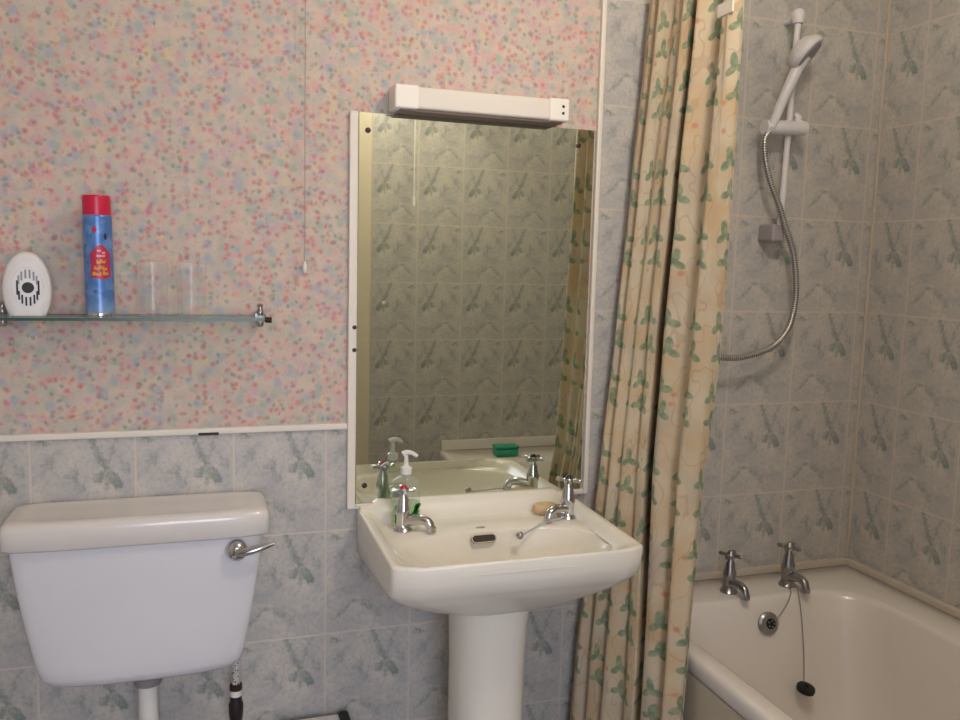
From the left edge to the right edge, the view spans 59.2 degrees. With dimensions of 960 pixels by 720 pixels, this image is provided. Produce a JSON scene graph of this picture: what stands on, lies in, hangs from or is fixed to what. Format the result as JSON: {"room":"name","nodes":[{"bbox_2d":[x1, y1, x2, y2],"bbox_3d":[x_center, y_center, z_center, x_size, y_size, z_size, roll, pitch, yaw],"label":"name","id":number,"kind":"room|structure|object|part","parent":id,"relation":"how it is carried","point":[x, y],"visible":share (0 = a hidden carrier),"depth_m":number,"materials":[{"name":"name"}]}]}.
{"room":"bathroom","nodes":[
{"label":"bathroom","id":0,"kind":"room"},
{"bbox_2d":[0,0,887,719],"bbox_3d":[-0.140,-0.030,2.015,2.737,2.420,0.120,-1,7,-18],"label":"wall","id":1,"kind":"structure","parent":0,"point":[189,115],"depth_m":1.86,"materials":[{"name":"paper"}]},
{"bbox_2d":[0,301,271,326],"bbox_3d":[-0.709,-0.088,1.689,0.564,0.049,0.127,-1,7,-18],"label":"glass shelf","id":2,"kind":"object","parent":1,"relation":"attached to","point":[259,315],"visible":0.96,"depth_m":1.69,"materials":[{"name":"clear glass"}]},
{"bbox_2d":[2,252,51,315],"bbox_3d":[-0.873,-0.147,1.629,0.085,0.122,0.039,-2,7,-25],"label":"air freshener","id":3,"kind":"object","parent":2,"relation":"on","point":[26,281],"visible":1,"depth_m":1.61,"materials":[{"name":"white plastic"}]},
{"bbox_2d":[11,267,42,305],"bbox_3d":[-0.865,-0.140,1.614,0.054,0.075,0.001,-2,7,-25],"label":"grille","id":4,"kind":"object","parent":3,"relation":"attached to","point":[26,282],"depth_m":1.61,"materials":[{"name":"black plastic"}]},
{"bbox_2d":[82,195,115,316],"bbox_3d":[-0.751,-0.205,1.664,0.054,0.236,0.054,-1,7,-18],"label":"aerosol can","id":5,"kind":"object","parent":2,"relation":"on","point":[96,209],"visible":1,"depth_m":1.64,"materials":[{"name":"blue metal"}]},
{"bbox_3d":[-0.713,-0.085,1.689,0.557,0.006,0.116,-1,7,-18],"label":"glass panel","id":6,"kind":"part","parent":2,"relation":"part of","materials":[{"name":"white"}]},
{"bbox_2d":[0,423,346,441],"bbox_3d":[-0.803,0.157,1.751,1.068,0.016,0.012,-1,7,-18],"label":"trim","id":7,"kind":"structure","parent":1,"relation":"attached to","point":[329,426],"depth_m":1.79,"materials":[{"name":"white wood"}]},
{"bbox_2d":[346,111,582,508],"bbox_3d":[-0.013,-0.103,1.978,0.592,0.889,0.016,-1,7,-18],"label":"trim","id":8,"kind":"structure","parent":1,"relation":"attached to","point":[353,115],"depth_m":1.88,"materials":[{"name":"white wood"}]},
{"bbox_2d":[355,111,594,502],"bbox_3d":[-0.006,-0.110,1.978,0.566,0.876,0.011,-1,7,-18],"label":"wall mirror","id":9,"kind":"object","parent":1,"relation":"attached to","point":[473,237],"visible":1,"depth_m":1.97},
{"bbox_2d":[389,83,569,126],"bbox_3d":[0.001,-0.568,1.894,0.406,0.054,0.070,-1,7,-18],"label":"light","id":10,"kind":"object","parent":1,"relation":"attached to","point":[404,99],"visible":1,"depth_m":1.86,"materials":[{"name":"beige plastic"}]},
{"bbox_2d":[395,109,561,126],"bbox_3d":[0.001,-0.545,1.900,0.380,0.008,0.052,-1,7,-18],"label":"diffuser","id":11,"kind":"object","parent":10,"relation":"attached to","point":[512,116],"depth_m":1.89,"materials":[{"name":"white plastic"}]},
{"bbox_2d":[582,0,606,493],"bbox_3d":[0.282,-0.447,2.034,0.012,1.574,0.014,-1,7,-18],"label":"trim","id":12,"kind":"structure","parent":1,"relation":"attached to","point":[603,18],"depth_m":2.05,"materials":[{"name":"white wood"}]},
{"bbox_2d":[720,8,822,360],"bbox_3d":[0.679,-0.433,2.093,0.315,0.878,0.150,-1,7,-18],"label":"shower riser","id":13,"kind":"object","parent":1,"relation":"attached to","point":[803,50],"visible":0.89,"depth_m":2.11,"materials":[{"name":"white plastic"}]},
{"bbox_3d":[0.779,-0.588,2.131,0.030,0.530,0.015,-1,7,-18],"label":"riser rail","id":14,"kind":"part","parent":13,"relation":"part of","materials":[{"name":"white plastic"}]},
{"bbox_3d":[0.758,-0.660,2.074,0.092,0.181,0.034,3,7,13],"label":"handset handle","id":15,"kind":"part","parent":13,"relation":"part of","materials":[{"name":"white plastic"}]},
{"bbox_3d":[0.801,-0.604,2.130,0.024,0.044,0.027,1,7,-1],"label":"slider lever","id":16,"kind":"part","parent":13,"relation":"part of","materials":[{"name":"white plastic"}]},
{"bbox_2d":[695,557,847,580],"bbox_3d":[0.697,0.576,2.294,0.747,0.020,0.017,-1,7,-18],"label":"trim","id":17,"kind":"structure","parent":1,"relation":"attached to","point":[714,574],"depth_m":2.32,"materials":[{"name":"beige plastic"}]},
{"bbox_2d":[845,0,891,556],"bbox_3d":[1.070,-0.330,2.311,0.008,1.830,0.008,-1,7,-18],"label":"trim","id":18,"kind":"structure","parent":1,"relation":"attached to","point":[889,1],"depth_m":2.32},
{"bbox_3d":[0.663,-0.801,1.240,0.025,0.025,1.659,-1,7,-18],"label":"rail","id":19,"kind":"object","parent":1,"relation":"attached to","visible":0},
{"bbox_2d":[570,0,743,719],"bbox_3d":[0.428,0.146,1.930,0.246,2.000,0.378,-2,8,-30],"label":"shower curtain","id":20,"kind":"object","parent":19,"relation":"hanging from","point":[632,654],"visible":0.96,"depth_m":1.88,"materials":[{"name":"fabric"}]},
{"bbox_2d":[849,0,959,608],"bbox_3d":[1.400,0.066,1.526,0.120,2.420,1.783,-1,7,-18],"label":"wall","id":21,"kind":"structure","parent":0,"point":[905,522],"depth_m":2.17,"materials":[{"name":"tile"}]},
{"bbox_2d":[846,557,959,618],"bbox_3d":[1.301,0.667,1.631,0.017,0.020,1.662,-1,7,-18],"label":"trim","id":22,"kind":"structure","parent":21,"relation":"attached to","point":[886,579],"depth_m":2.20,"materials":[{"name":"beige plastic"}]},
{"bbox_3d":[0.170,-1.178,1.031,2.737,0.100,1.903,-1,7,-18],"label":"ceiling","id":23,"kind":"structure","parent":0,"visible":0},
{"bbox_2d":[303,0,306,272],"bbox_3d":[-0.364,-0.702,1.762,0.010,1.036,0.010,-1,7,-18],"label":"pull cord","id":24,"kind":"object","parent":23,"relation":"hanging from","point":[304,263],"visible":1,"depth_m":1.78,"materials":[{"name":"white fabric"}]},
{"bbox_3d":[-0.377,-0.200,1.820,0.009,0.025,0.010,5,8,31],"label":"knob","id":25,"kind":"part","parent":24,"relation":"part of","materials":[{"name":"white plastic"}]},
{"bbox_3d":[-0.364,-0.713,1.761,0.002,1.014,0.002,-4,9,-41],"label":"cord","id":26,"kind":"part","parent":24,"relation":"part of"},
{"bbox_3d":[0.358,1.419,0.555,2.737,0.100,3.520,-1,7,-18],"label":"floor","id":27,"kind":"structure","parent":0,"visible":0},
{"bbox_2d":[0,491,273,719],"bbox_3d":[-0.623,0.774,1.551,0.503,0.904,0.639,-1,7,-18],"label":"toilet","id":28,"kind":"object","parent":27,"relation":"on","point":[143,591],"visible":1,"depth_m":1.68,"materials":[{"name":"white ceramic"}]},
{"bbox_3d":[-0.689,0.326,1.724,0.496,0.055,0.167,-1,7,-18],"label":"cistern lid","id":29,"kind":"part","parent":28,"relation":"part of","materials":[{"name":"white ceramic"}]},
{"bbox_3d":[-0.492,0.387,1.710,0.045,0.045,0.021,-1,7,-18],"label":"flush lever","id":30,"kind":"part","parent":28,"relation":"part of","materials":[{"name":"silver metal"}]},
{"bbox_3d":[-0.455,0.384,1.710,0.075,0.026,0.024,1,7,-8],"label":"lever arm","id":31,"kind":"part","parent":28,"relation":"part of","materials":[{"name":"silver metal"}]},
{"bbox_2d":[300,711,350,719],"bbox_3d":[-0.405,1.006,1.911,0.228,0.372,0.100,-1,7,-18],"label":"waste bin","id":32,"kind":"object","parent":27,"relation":"on","point":[343,715],"visible":1,"depth_m":1.94,"materials":[{"name":"white plastic"}]},
{"bbox_3d":[-0.411,0.835,1.888,0.206,0.014,0.096,-1,7,-18],"label":"bin lid","id":33,"kind":"part","parent":32,"relation":"part of","materials":[{"name":"white plastic"}]},
{"bbox_3d":[-0.308,1.005,1.943,0.024,0.372,0.100,-1,7,-18],"label":"panel","id":34,"kind":"part","parent":32,"relation":"part of","materials":[{"name":"black plastic"}]},
{"bbox_2d":[357,475,642,719],"bbox_3d":[0.023,0.742,1.876,0.539,0.927,0.418,-1,7,-18],"label":"washbasin","id":35,"kind":"object","parent":27,"relation":"on","point":[483,560],"visible":1,"depth_m":1.79,"materials":[{"name":"white ceramic"}]},
{"bbox_2d":[393,494,412,532],"bbox_3d":[-0.169,0.333,1.859,0.044,0.088,0.044,3,7,14],"label":"tap","id":36,"kind":"object","parent":35,"relation":"on","point":[404,521],"depth_m":1.85,"materials":[{"name":"silver metal"}]},
{"bbox_3d":[-0.168,0.286,1.853,0.047,0.014,0.047,5,8,31],"label":"handle","id":37,"kind":"part","parent":35,"relation":"part of","materials":[{"name":"silver metal"}]},
{"bbox_2d":[395,450,420,522],"bbox_3d":[-0.166,0.285,1.897,0.064,0.170,0.041,-1,7,-18],"label":"soap dispenser","id":38,"kind":"object","parent":35,"relation":"on","point":[405,469],"visible":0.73,"depth_m":1.89,"materials":[{"name":"white plastic"}]},
{"bbox_2d":[395,503,420,522],"bbox_3d":[-0.161,0.344,1.885,0.060,0.048,0.001,-1,7,-18],"label":"print","id":39,"kind":"object","parent":38,"relation":"attached to","point":[417,505],"depth_m":1.89,"materials":[{"name":"green paper"}]},
{"bbox_3d":[-0.132,0.357,1.852,0.076,0.037,0.025,3,7,14],"label":"spout","id":40,"kind":"part","parent":35,"relation":"part of","materials":[{"name":"silver metal"}]},
{"bbox_2d":[357,488,642,615],"bbox_3d":[0.031,0.430,1.841,0.539,0.176,0.418,-1,7,-18],"label":"basin","id":41,"kind":"object","parent":35,"relation":"in","point":[481,553],"depth_m":1.81,"materials":[{"name":"white ceramic"}]},
{"bbox_2d":[532,501,555,514],"bbox_3d":[0.157,0.354,2.016,0.064,0.025,0.044,-1,7,-18],"label":"soap bar","id":42,"kind":"object","parent":35,"relation":"on","point":[539,508],"visible":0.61,"depth_m":2.00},
{"bbox_3d":[0.173,0.374,1.960,0.025,0.019,0.236,6,8,36],"label":"chain","id":43,"kind":"part","parent":35,"relation":"part of","materials":[{"name":"silver metal"}]},
{"bbox_3d":[0.177,0.353,1.959,0.076,0.037,0.025,-4,9,-42],"label":"spout","id":44,"kind":"part","parent":35,"relation":"part of","materials":[{"name":"silver metal"}]},
{"bbox_2d":[558,484,576,519],"bbox_3d":[0.206,0.328,1.982,0.044,0.088,0.044,-4,9,-42],"label":"tap","id":45,"kind":"object","parent":35,"relation":"on","point":[567,510],"depth_m":1.97,"materials":[{"name":"silver metal"}]},
{"bbox_3d":[0.207,0.281,1.977,0.047,0.014,0.047,-2,7,-26],"label":"handle","id":46,"kind":"part","parent":35,"relation":"part of","materials":[{"name":"silver metal"}]},
{"bbox_2d":[683,542,959,719],"bbox_3d":[0.942,0.915,1.543,0.751,0.706,1.655,-1,7,-18],"label":"bathtub","id":47,"kind":"object","parent":27,"relation":"on","point":[840,642],"visible":0.91,"depth_m":2.12,"materials":[{"name":"white ceramic"}]},
{"bbox_3d":[0.592,0.995,1.437,0.018,0.553,1.651,-1,7,-18],"label":"bath panel","id":48,"kind":"part","parent":47,"relation":"part of","materials":[{"name":"white plastic"}]},
{"bbox_2d":[720,559,737,594],"bbox_3d":[0.642,0.552,2.175,0.045,0.094,0.045,-2,7,-25],"label":"tap","id":49,"kind":"object","parent":47,"relation":"on","point":[729,587],"depth_m":2.16,"materials":[{"name":"silver metal"}]},
{"bbox_3d":[0.644,0.502,2.169,0.048,0.015,0.048,0,7,-9],"label":"handle","id":50,"kind":"part","parent":47,"relation":"part of","materials":[{"name":"silver metal"}]},
{"bbox_3d":[0.657,0.580,2.145,0.026,0.039,0.073,-2,7,-25],"label":"spout","id":51,"kind":"part","parent":47,"relation":"part of","materials":[{"name":"silver metal"}]},
{"bbox_3d":[0.787,0.621,2.178,0.024,0.067,0.093,5,7,28],"label":"overflow chain","id":52,"kind":"part","parent":47,"relation":"part of","materials":[{"name":"silver metal"}]},
{"bbox_2d":[778,551,795,587],"bbox_3d":[0.814,0.547,2.231,0.046,0.101,0.046,-2,7,-25],"label":"tap","id":53,"kind":"object","parent":47,"relation":"on","point":[788,577],"depth_m":2.22,"materials":[{"name":"silver metal"}]},
{"bbox_3d":[0.815,0.493,2.225,0.049,0.015,0.049,0,7,-9],"label":"handle","id":54,"kind":"part","parent":47,"relation":"part of","materials":[{"name":"silver metal"}]},
{"bbox_3d":[0.818,0.695,2.170,0.025,0.221,0.131,1,7,-7],"label":"plug chain","id":55,"kind":"part","parent":47,"relation":"part of","materials":[{"name":"silver metal"}]},
{"bbox_3d":[0.829,0.577,2.200,0.026,0.041,0.076,-2,7,-25],"label":"spout","id":56,"kind":"part","parent":47,"relation":"part of","materials":[{"name":"silver metal"}]}
]}

